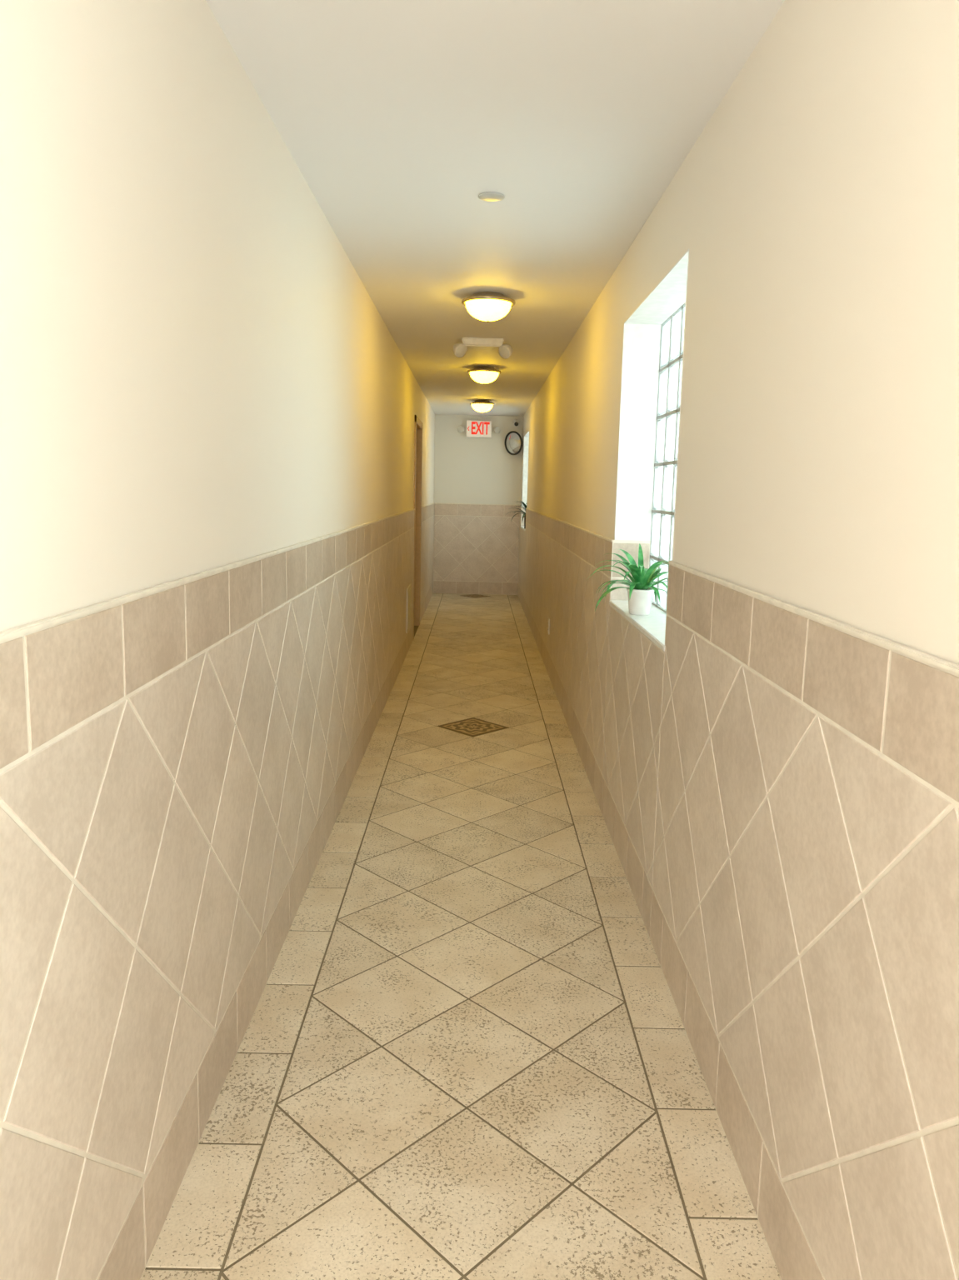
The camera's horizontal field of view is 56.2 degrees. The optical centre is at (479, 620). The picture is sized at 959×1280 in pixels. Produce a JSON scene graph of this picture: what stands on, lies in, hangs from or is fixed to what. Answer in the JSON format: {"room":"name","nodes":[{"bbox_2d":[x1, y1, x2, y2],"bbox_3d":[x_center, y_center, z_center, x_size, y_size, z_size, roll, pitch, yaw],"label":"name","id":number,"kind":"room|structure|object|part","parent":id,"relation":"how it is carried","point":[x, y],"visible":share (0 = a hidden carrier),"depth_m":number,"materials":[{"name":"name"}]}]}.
{"room":"building corridor","nodes":[
{"label":"building corridor","id":0,"kind":"room"},
{"bbox_2d":[0,0,434,631],"bbox_3d":[-0.673,-0.516,5.380,0.130,2.547,14.240,1,8,0],"label":"wall","id":1,"kind":"structure","parent":0,"point":[198,374],"depth_m":1.65,"materials":[{"name":"beige paint"}]},
{"bbox_2d":[0,502,434,1279],"bbox_3d":[-0.614,0.015,5.457,0.013,1.250,14.000,1,8,0],"label":"tiles","id":2,"kind":"structure","parent":1,"relation":"attached to","point":[181,759],"depth_m":1.65,"materials":[{"name":"tile"}]},
{"bbox_2d":[405,584,411,632],"bbox_3d":[-0.613,-0.106,7.814,0.017,0.380,0.400,1,8,0],"label":"access panel","id":3,"kind":"object","parent":2,"relation":"attached to","point":[408,589],"visible":1,"depth_m":7.72,"materials":[{"name":"beige paint"}]},
{"bbox_2d":[412,415,422,640],"bbox_3d":[-0.678,-0.919,8.878,0.144,2.100,1.000,1,8,0],"label":"frame","id":4,"kind":"object","parent":1,"relation":"attached to","point":[418,424],"visible":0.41,"depth_m":9.26,"materials":[{"name":"brown wood"}]},
{"bbox_2d":[140,593,781,1279],"bbox_3d":[0.019,0.700,5.558,1.610,0.120,14.240,1,8,0],"label":"floor","id":5,"kind":"structure","parent":0,"point":[465,1052],"depth_m":2.29,"materials":[{"name":"tile"}]},
{"bbox_2d":[438,718,506,736],"bbox_3d":[-0.039,0.653,5.478,0.302,0.007,0.308,9,11,43],"label":"inlay","id":6,"kind":"object","parent":5,"relation":"on","point":[472,727],"visible":1,"depth_m":5.47,"materials":[{"name":"tile"}]},
{"bbox_2d":[462,594,489,598],"bbox_3d":[-0.058,-0.327,12.232,0.302,0.007,0.308,9,11,43],"label":"inlay","id":7,"kind":"object","parent":5,"relation":"on","point":[475,596],"visible":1,"depth_m":12.22,"materials":[{"name":"tile"}]},
{"bbox_2d":[434,414,523,505],"bbox_3d":[0.037,-1.514,12.371,1.590,2.547,0.120,1,8,0],"label":"wall","id":8,"kind":"structure","parent":0,"point":[467,470],"depth_m":12.22,"materials":[{"name":"paint"}]},
{"bbox_2d":[433,502,519,594],"bbox_3d":[-0.044,-0.976,12.382,1.170,1.250,0.013,1,8,0],"label":"tiles","id":9,"kind":"structure","parent":8,"relation":"attached to","point":[477,546],"depth_m":12.38,"materials":[{"name":"tile"}]},
{"bbox_2d":[457,416,500,438],"bbox_3d":[-0.007,-2.603,12.109,0.580,0.275,0.088,1,8,0],"label":"exit sign","id":10,"kind":"object","parent":8,"relation":"attached to","point":[478,427],"visible":1,"depth_m":12.10,"materials":[{"name":"white plastic"}]},
{"bbox_2d":[505,430,522,454],"bbox_3d":[0.455,-2.372,12.036,0.234,0.318,0.299,1,8,0],"label":"convex mirror","id":11,"kind":"object","parent":8,"relation":"attached to","point":[513,441],"visible":1,"depth_m":11.97,"materials":[{"name":"silver metal"}]},
{"bbox_2d":[512,419,519,426],"bbox_3d":[0.494,-2.654,12.070,0.090,0.110,0.150,1,8,0],"label":"security camera","id":12,"kind":"object","parent":8,"relation":"attached to","point":[516,422],"visible":1,"depth_m":12.03,"materials":[{"name":"white plastic"}]},
{"bbox_2d":[205,0,784,416],"bbox_3d":[0.077,-1.820,5.193,1.610,0.120,14.240,1,8,0],"label":"ceiling","id":13,"kind":"structure","parent":0,"point":[396,116],"depth_m":2.54,"materials":[{"name":"white paint"}]},
{"bbox_2d":[470,400,494,413],"bbox_3d":[0.030,-2.402,10.100,0.280,0.138,0.280,1,8,0],"label":"ceiling light","id":14,"kind":"object","parent":13,"relation":"attached to","point":[482,406],"depth_m":10.01,"materials":[{"name":"white glass"}]},
{"bbox_2d":[452,337,512,359],"bbox_3d":[0.022,-1.823,6.051,0.401,0.122,0.195,1,8,0],"label":"emergency light","id":15,"kind":"object","parent":13,"relation":"attached to","point":[505,351],"visible":1,"depth_m":5.98,"materials":[{"name":"white plastic"}]},
{"bbox_2d":[467,365,500,384],"bbox_3d":[0.038,-2.006,7.368,0.280,0.138,0.280,1,8,0],"label":"ceiling light","id":16,"kind":"object","parent":13,"relation":"attached to","point":[482,374],"depth_m":7.28,"materials":[{"name":"white glass"}]},
{"bbox_2d":[461,291,515,322],"bbox_3d":[0.045,-1.609,4.637,0.280,0.138,0.280,1,8,0],"label":"ceiling light","id":17,"kind":"object","parent":13,"relation":"attached to","point":[483,306],"depth_m":4.56,"materials":[{"name":"white glass"}]},
{"bbox_2d":[478,191,504,201],"bbox_3d":[0.041,-1.450,3.074,0.092,0.005,0.092,1,8,0],"label":"smoke detector","id":18,"kind":"object","parent":13,"relation":"attached to","point":[489,196],"visible":1,"depth_m":3.07,"materials":[{"name":"white plastic"}]},
{"bbox_2d":[520,0,958,664],"bbox_3d":[0.716,-0.486,5.388,0.270,2.547,14.240,1,8,0],"label":"wall","id":19,"kind":"structure","parent":0,"point":[816,208],"depth_m":1.62,"materials":[{"name":"beige paint"}]},
{"bbox_2d":[521,430,529,506],"bbox_3d":[0.654,-1.879,11.284,0.156,0.911,1.170,1,8,0],"label":"lining","id":20,"kind":"object","parent":19,"relation":"attached to","point":[526,447],"visible":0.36,"depth_m":11.85,"materials":[{"name":"white paint"}]},
{"bbox_2d":[609,600,666,651],"bbox_3d":[0.712,0.009,3.363,0.282,0.020,1.170,1,8,0],"label":"sill","id":21,"kind":"structure","parent":19,"relation":"attached to","point":[652,625],"depth_m":3.33,"materials":[{"name":"white paint"}]},
{"bbox_2d":[588,543,668,614],"bbox_3d":[0.575,-0.160,3.508,0.318,0.267,0.418,1,8,0],"label":"spider plant","id":22,"kind":"object","parent":21,"relation":"on","point":[640,594],"visible":0.95,"depth_m":3.46,"materials":[{"name":"green plant"}]},
{"bbox_3d":[0.626,-0.074,3.497,0.106,0.100,0.106,1,8,0],"label":"pot","id":23,"kind":"part","parent":22,"relation":"part of","materials":[{"name":"ceramic"}]},
{"bbox_2d":[614,248,689,560],"bbox_3d":[0.676,-0.714,3.258,0.156,0.911,1.170,1,8,0],"label":"lining","id":24,"kind":"object","parent":19,"relation":"attached to","point":[642,331],"visible":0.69,"depth_m":3.81,"materials":[{"name":"white paint"}]},
{"bbox_2d":[650,306,685,608],"bbox_3d":[0.791,-0.581,3.278,0.071,1.165,1.160,1,8,0],"label":"blocks","id":25,"kind":"object","parent":19,"relation":"in","point":[670,447],"visible":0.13,"depth_m":3.63},
{"bbox_2d":[649,303,685,612],"bbox_3d":[0.767,-0.582,3.277,0.028,1.175,1.170,1,8,0],"label":"joint","id":26,"kind":"object","parent":25,"relation":"attached to","point":[679,359],"visible":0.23,"depth_m":3.64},
{"bbox_2d":[517,505,958,1279],"bbox_3d":[0.640,0.050,5.465,0.168,1.236,14.000,1,8,0],"label":"tiles","id":27,"kind":"structure","parent":19,"relation":"attached to","point":[775,787],"depth_m":1.63,"materials":[{"name":"tile"}]},
{"bbox_3d":[0.690,-1.156,11.389,0.282,0.020,1.170,1,8,0],"label":"sill","id":28,"kind":"structure","parent":19,"relation":"attached to","visible":0},
{"bbox_2d":[506,500,526,528],"bbox_3d":[0.514,-1.355,11.203,0.402,0.420,0.540,1,8,0],"label":"spider plant","id":29,"kind":"object","parent":28,"relation":"on","point":[522,502],"visible":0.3,"depth_m":11.19,"materials":[{"name":"green plant"}]},
{"bbox_3d":[0.608,-1.230,11.221,0.110,0.170,0.110,1,8,0],"label":"pot","id":30,"kind":"part","parent":29,"relation":"part of","materials":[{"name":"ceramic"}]}
]}

